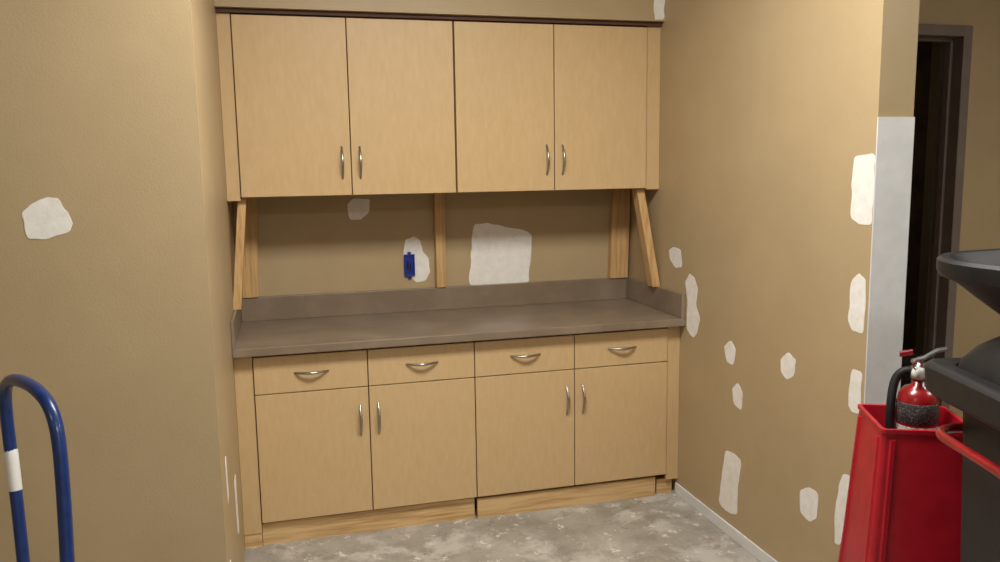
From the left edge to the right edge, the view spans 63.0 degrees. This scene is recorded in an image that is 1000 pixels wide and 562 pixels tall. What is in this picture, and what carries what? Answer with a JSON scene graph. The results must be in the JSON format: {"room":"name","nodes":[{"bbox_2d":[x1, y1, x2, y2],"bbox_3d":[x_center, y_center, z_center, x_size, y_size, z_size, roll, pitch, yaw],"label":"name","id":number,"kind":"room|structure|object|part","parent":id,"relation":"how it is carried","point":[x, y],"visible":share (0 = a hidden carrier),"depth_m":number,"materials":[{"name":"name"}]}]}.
{"room":"room under renovation","nodes":[
{"label":"room under renovation","id":0,"kind":"room"},
{"bbox_2d":[0,0,244,561],"bbox_3d":[-2.545,-0.151,2.640,3.127,2.740,1.471,-3,8,-15],"label":"wall","id":1,"kind":"structure","parent":0,"point":[111,110],"depth_m":2.30,"materials":[{"name":"beige paint"}]},
{"bbox_2d":[22,197,238,561],"bbox_3d":[-0.993,0.425,2.592,0.314,1.402,0.768,2,9,22],"label":"joint compound patches","id":2,"kind":"object","parent":1,"relation":"attached to","point":[45,218],"visible":1,"depth_m":2.23},
{"bbox_2d":[231,29,610,493],"bbox_3d":[-0.291,-0.383,4.056,2.213,2.740,0.120,-3,8,-15],"label":"wall","id":3,"kind":"structure","parent":0,"point":[307,244],"depth_m":3.97,"materials":[{"name":"beige paint"}]},
{"bbox_2d":[216,13,455,200],"bbox_3d":[-0.711,-0.752,3.619,0.974,0.758,0.398,-3,8,-15],"label":"upper cabinet","id":4,"kind":"object","parent":3,"relation":"attached to","point":[325,106],"visible":1,"depth_m":3.46,"materials":[{"name":"brown wood"}]},
{"bbox_3d":[-0.865,-0.726,3.419,0.455,0.738,0.019,-3,8,-15],"label":"door","id":5,"kind":"part","parent":4,"relation":"part of","materials":[{"name":"brown wood"}]},
{"bbox_3d":[-0.670,-0.503,3.476,0.013,0.140,0.037,-3,8,-15],"label":"handle","id":6,"kind":"part","parent":4,"relation":"part of","materials":[{"name":"silver metal"}]},
{"bbox_3d":[-0.597,-0.507,3.495,0.013,0.140,0.037,-3,8,-15],"label":"handle","id":7,"kind":"part","parent":4,"relation":"part of","materials":[{"name":"silver metal"}]},
{"bbox_3d":[-0.423,-0.749,3.537,0.453,0.738,0.019,-3,8,-15],"label":"door","id":8,"kind":"part","parent":4,"relation":"part of","materials":[{"name":"brown wood"}]},
{"bbox_2d":[404,252,414,278],"bbox_3d":[-0.441,-0.077,3.982,0.052,0.130,0.018,-3,8,-15],"label":"electrical outlet box","id":9,"kind":"object","parent":3,"relation":"attached to","point":[409,259],"visible":1,"depth_m":3.98,"materials":[{"name":"blue plastic"}]},
{"bbox_2d":[241,278,625,321],"bbox_3d":[-0.272,0.084,4.044,1.929,0.111,0.031,-3,8,-15],"label":"backsplash","id":10,"kind":"structure","parent":3,"relation":"attached to","point":[278,307],"depth_m":4.01,"materials":[{"name":"grey laminate"}]},
{"bbox_2d":[347,199,531,284],"bbox_3d":[-0.280,-0.182,4.023,0.914,0.466,0.001,-3,8,-15],"label":"joint compound patches","id":11,"kind":"object","parent":3,"relation":"attached to","point":[500,254],"visible":1,"depth_m":4.09},
{"bbox_2d":[452,21,660,191],"bbox_3d":[0.237,-0.806,3.871,0.987,0.750,0.398,-3,8,-15],"label":"upper cabinet","id":12,"kind":"object","parent":3,"relation":"attached to","point":[538,106],"visible":1,"depth_m":3.71,"materials":[{"name":"brown wood"}]},
{"bbox_2d":[215,7,661,26],"bbox_3d":[-0.243,-1.163,3.706,1.963,0.016,0.369,-3,8,-15],"label":"trim","id":13,"kind":"structure","parent":12,"relation":"on","point":[217,10],"depth_m":3.51,"materials":[{"name":"brown wood"}]},
{"bbox_3d":[0.023,-0.772,3.655,0.453,0.738,0.019,-3,8,-15],"label":"door","id":14,"kind":"part","parent":12,"relation":"part of","materials":[{"name":"brown wood"}]},
{"bbox_3d":[0.217,-0.550,3.712,0.013,0.140,0.037,-3,8,-15],"label":"handle","id":15,"kind":"part","parent":12,"relation":"part of","materials":[{"name":"silver metal"}]},
{"bbox_3d":[0.291,-0.554,3.731,0.013,0.140,0.037,-3,8,-15],"label":"handle","id":16,"kind":"part","parent":12,"relation":"part of","materials":[{"name":"silver metal"}]},
{"bbox_3d":[0.465,-0.796,3.773,0.453,0.738,0.019,-3,8,-15],"label":"door","id":17,"kind":"part","parent":12,"relation":"part of","materials":[{"name":"brown wood"}]},
{"bbox_2d":[214,0,664,21],"bbox_3d":[-0.244,-1.438,3.656,1.965,0.541,0.395,-3,8,-15],"label":"wall","id":18,"kind":"structure","parent":0,"point":[606,10],"depth_m":3.54,"materials":[{"name":"beige paint"}]},
{"bbox_2d":[244,348,922,561],"bbox_3d":[0.352,1.286,2.304,8.600,0.100,9.400,-3,8,-15],"label":"floor","id":19,"kind":"structure","parent":0,"point":[662,527],"depth_m":3.41,"materials":[{"name":"concrete"}]},
{"bbox_2d":[0,374,74,561],"bbox_3d":[-0.980,0.774,1.707,0.606,1.118,0.415,7,11,44],"label":"hand truck","id":20,"kind":"object","parent":19,"relation":"on","point":[49,406],"visible":1,"depth_m":1.71,"materials":[{"name":"blue metal"}]},
{"bbox_2d":[233,341,476,548],"bbox_3d":[-0.654,0.642,3.703,0.985,0.818,0.629,-3,8,-15],"label":"base cabinet","id":21,"kind":"object","parent":19,"relation":"on","point":[371,439],"visible":1,"depth_m":3.43,"materials":[{"name":"brown wood"}]},
{"bbox_3d":[-0.774,0.372,3.352,0.453,0.153,0.019,-3,8,-15],"label":"drawer","id":22,"kind":"part","parent":21,"relation":"part of","materials":[{"name":"brown wood"}]},
{"bbox_3d":[-0.767,0.373,3.327,0.140,0.013,0.037,-3,8,-15],"label":"drawer pull","id":23,"kind":"part","parent":21,"relation":"part of","materials":[{"name":"silver metal"}]},
{"bbox_3d":[-0.768,0.720,3.400,0.453,0.541,0.019,-3,8,-15],"label":"door","id":24,"kind":"part","parent":21,"relation":"part of","materials":[{"name":"brown wood"}]},
{"bbox_3d":[-0.580,0.584,3.406,0.013,0.135,0.037,-3,8,-15],"label":"handle","id":25,"kind":"part","parent":21,"relation":"part of","materials":[{"name":"silver metal"}]},
{"bbox_3d":[-0.506,0.580,3.426,0.013,0.135,0.037,-3,8,-15],"label":"handle","id":26,"kind":"part","parent":21,"relation":"part of","materials":[{"name":"silver metal"}]},
{"bbox_3d":[-0.333,0.349,3.469,0.453,0.153,0.019,-3,8,-15],"label":"drawer","id":27,"kind":"part","parent":21,"relation":"part of","materials":[{"name":"brown wood"}]},
{"bbox_3d":[-0.326,0.350,3.444,0.140,0.013,0.037,-3,8,-15],"label":"drawer pull","id":28,"kind":"part","parent":21,"relation":"part of","materials":[{"name":"silver metal"}]},
{"bbox_3d":[-0.327,0.697,3.518,0.453,0.541,0.019,-3,8,-15],"label":"door","id":29,"kind":"part","parent":21,"relation":"part of","materials":[{"name":"brown wood"}]},
{"bbox_2d":[230,277,685,357],"bbox_3d":[-0.188,0.141,3.756,1.963,0.146,0.642,-3,8,-15],"label":"countertop","id":30,"kind":"structure","parent":21,"relation":"on","point":[334,321],"depth_m":3.82,"materials":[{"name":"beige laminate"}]},
{"bbox_2d":[233,197,246,309],"bbox_3d":[-1.109,-0.118,3.482,0.080,0.470,0.100,-3,8,-15],"label":"brace","id":31,"kind":"object","parent":30,"relation":"on","point":[241,205],"visible":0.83,"depth_m":3.45,"materials":[{"name":"brown wood"}]},
{"bbox_2d":[241,197,257,297],"bbox_3d":[-1.154,-0.160,3.766,0.090,0.474,0.038,-3,8,-15],"label":"brace","id":32,"kind":"object","parent":30,"relation":"on","point":[250,272],"visible":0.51,"depth_m":3.75,"materials":[{"name":"brown wood"}]},
{"bbox_2d":[433,193,445,287],"bbox_3d":[-0.295,-0.205,3.994,0.048,0.474,0.038,-3,8,-15],"label":"brace","id":33,"kind":"object","parent":30,"relation":"on","point":[438,198],"visible":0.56,"depth_m":3.98,"materials":[{"name":"brown wood"}]},
{"bbox_2d":[607,188,630,277],"bbox_3d":[0.618,-0.253,4.236,0.114,0.474,0.038,-3,8,-15],"label":"brace","id":34,"kind":"object","parent":30,"relation":"on","point":[619,221],"visible":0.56,"depth_m":4.22,"materials":[{"name":"brown wood"}]},
{"bbox_2d":[632,188,659,286],"bbox_3d":[0.705,-0.210,3.943,0.153,0.470,0.069,4,9,29],"label":"brace","id":35,"kind":"object","parent":30,"relation":"on","point":[639,197],"visible":1,"depth_m":3.92,"materials":[{"name":"brown wood"}]},
{"bbox_2d":[473,326,679,517],"bbox_3d":[0.294,0.592,3.955,0.975,0.818,0.629,-3,8,-15],"label":"base cabinet","id":36,"kind":"object","parent":19,"relation":"on","point":[567,410],"visible":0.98,"depth_m":3.68,"materials":[{"name":"brown wood"}]},
{"bbox_3d":[0.108,0.326,3.586,0.453,0.153,0.019,-3,8,-15],"label":"drawer","id":37,"kind":"part","parent":36,"relation":"part of","materials":[{"name":"brown wood"}]},
{"bbox_3d":[0.114,0.674,3.635,0.453,0.541,0.019,-3,8,-15],"label":"door","id":38,"kind":"part","parent":36,"relation":"part of","materials":[{"name":"brown wood"}]},
{"bbox_3d":[0.115,0.327,3.561,0.140,0.013,0.037,-3,8,-15],"label":"drawer pull","id":39,"kind":"part","parent":36,"relation":"part of","materials":[{"name":"silver metal"}]},
{"bbox_3d":[0.302,0.537,3.641,0.013,0.135,0.037,-3,8,-15],"label":"handle","id":40,"kind":"part","parent":36,"relation":"part of","materials":[{"name":"silver metal"}]},
{"bbox_3d":[0.376,0.533,3.660,0.013,0.135,0.037,-3,8,-15],"label":"handle","id":41,"kind":"part","parent":36,"relation":"part of","materials":[{"name":"silver metal"}]},
{"bbox_3d":[0.555,0.650,3.752,0.453,0.541,0.019,-3,8,-15],"label":"door","id":42,"kind":"part","parent":36,"relation":"part of","materials":[{"name":"brown wood"}]},
{"bbox_3d":[0.550,0.303,3.704,0.453,0.153,0.019,-3,8,-15],"label":"drawer","id":43,"kind":"part","parent":36,"relation":"part of","materials":[{"name":"brown wood"}]},
{"bbox_3d":[0.556,0.303,3.679,0.140,0.013,0.037,-3,8,-15],"label":"drawer pull","id":44,"kind":"part","parent":36,"relation":"part of","materials":[{"name":"silver metal"}]},
{"bbox_2d":[838,404,962,561],"bbox_3d":[1.108,0.794,2.229,0.370,0.872,0.370,0,8,9],"label":"trash can","id":45,"kind":"object","parent":19,"relation":"on","point":[903,504],"visible":0.72,"depth_m":2.08,"materials":[{"name":"red plastic"}]},
{"bbox_2d":[885,347,949,429],"bbox_3d":[1.124,0.424,2.218,0.137,0.504,0.106,-3,8,-15],"label":"fire extinguisher","id":46,"kind":"object","parent":45,"relation":"in","point":[916,408],"depth_m":2.18,"materials":[{"name":"red metal"}]},
{"bbox_2d":[924,248,999,561],"bbox_3d":[1.254,0.652,1.521,0.668,1.345,1.010,-1,8,1],"label":"utility cart","id":47,"kind":"object","parent":19,"relation":"on","point":[970,383],"visible":1,"depth_m":1.67,"materials":[{"name":"black plastic"}]},
{"bbox_3d":[1.252,0.373,1.400,0.651,0.021,0.811,-1,8,1],"label":"red rail","id":48,"kind":"part","parent":47,"relation":"part of","materials":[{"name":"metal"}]},
{"bbox_2d":[628,0,919,561],"bbox_3d":[0.969,-0.310,3.394,0.128,2.740,1.823,-3,8,-15],"label":"wall","id":49,"kind":"structure","parent":0,"point":[768,107],"depth_m":3.04,"materials":[{"name":"beige paint"}]},
{"bbox_2d":[675,483,777,561],"bbox_3d":[0.998,1.063,3.288,0.008,0.050,1.248,-3,8,-15],"label":"baseboard","id":50,"kind":"structure","parent":49,"relation":"attached to","point":[752,548],"depth_m":3.45,"materials":[{"name":"white paint"}]},
{"bbox_2d":[669,154,874,544],"bbox_3d":[0.975,0.255,3.229,0.001,1.475,1.352,-3,8,-15],"label":"joint compound patches","id":51,"kind":"object","parent":49,"relation":"attached to","point":[862,184],"visible":0.94,"depth_m":2.73},
{"bbox_2d":[864,117,914,404],"bbox_3d":[1.215,0.334,2.594,0.132,1.679,0.004,-3,8,-15],"label":"trim","id":52,"kind":"structure","parent":49,"relation":"attached to","point":[895,135],"depth_m":2.53,"materials":[{"name":"white paint"}]},
{"bbox_2d":[902,42,931,348],"bbox_3d":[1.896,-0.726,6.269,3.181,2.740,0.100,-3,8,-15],"label":"door","id":53,"kind":"structure","parent":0,"point":[924,49],"depth_m":6.62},
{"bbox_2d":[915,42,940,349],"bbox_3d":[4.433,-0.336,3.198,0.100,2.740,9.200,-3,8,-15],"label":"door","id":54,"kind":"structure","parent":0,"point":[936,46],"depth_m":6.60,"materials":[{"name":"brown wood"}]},
{"bbox_2d":[919,0,999,419],"bbox_3d":[2.643,-0.446,4.179,2.840,2.740,0.120,-3,8,-15],"label":"wall","id":55,"kind":"structure","parent":0,"point":[976,323],"depth_m":4.02,"materials":[{"name":"beige paint"}]},
{"bbox_2d":[918,24,972,408],"bbox_3d":[1.766,-0.122,3.984,1.015,2.180,0.144,-3,8,-15],"label":"door frame","id":56,"kind":"structure","parent":55,"relation":"in","point":[956,40],"depth_m":4.03,"materials":[{"name":"paint"}]}
]}

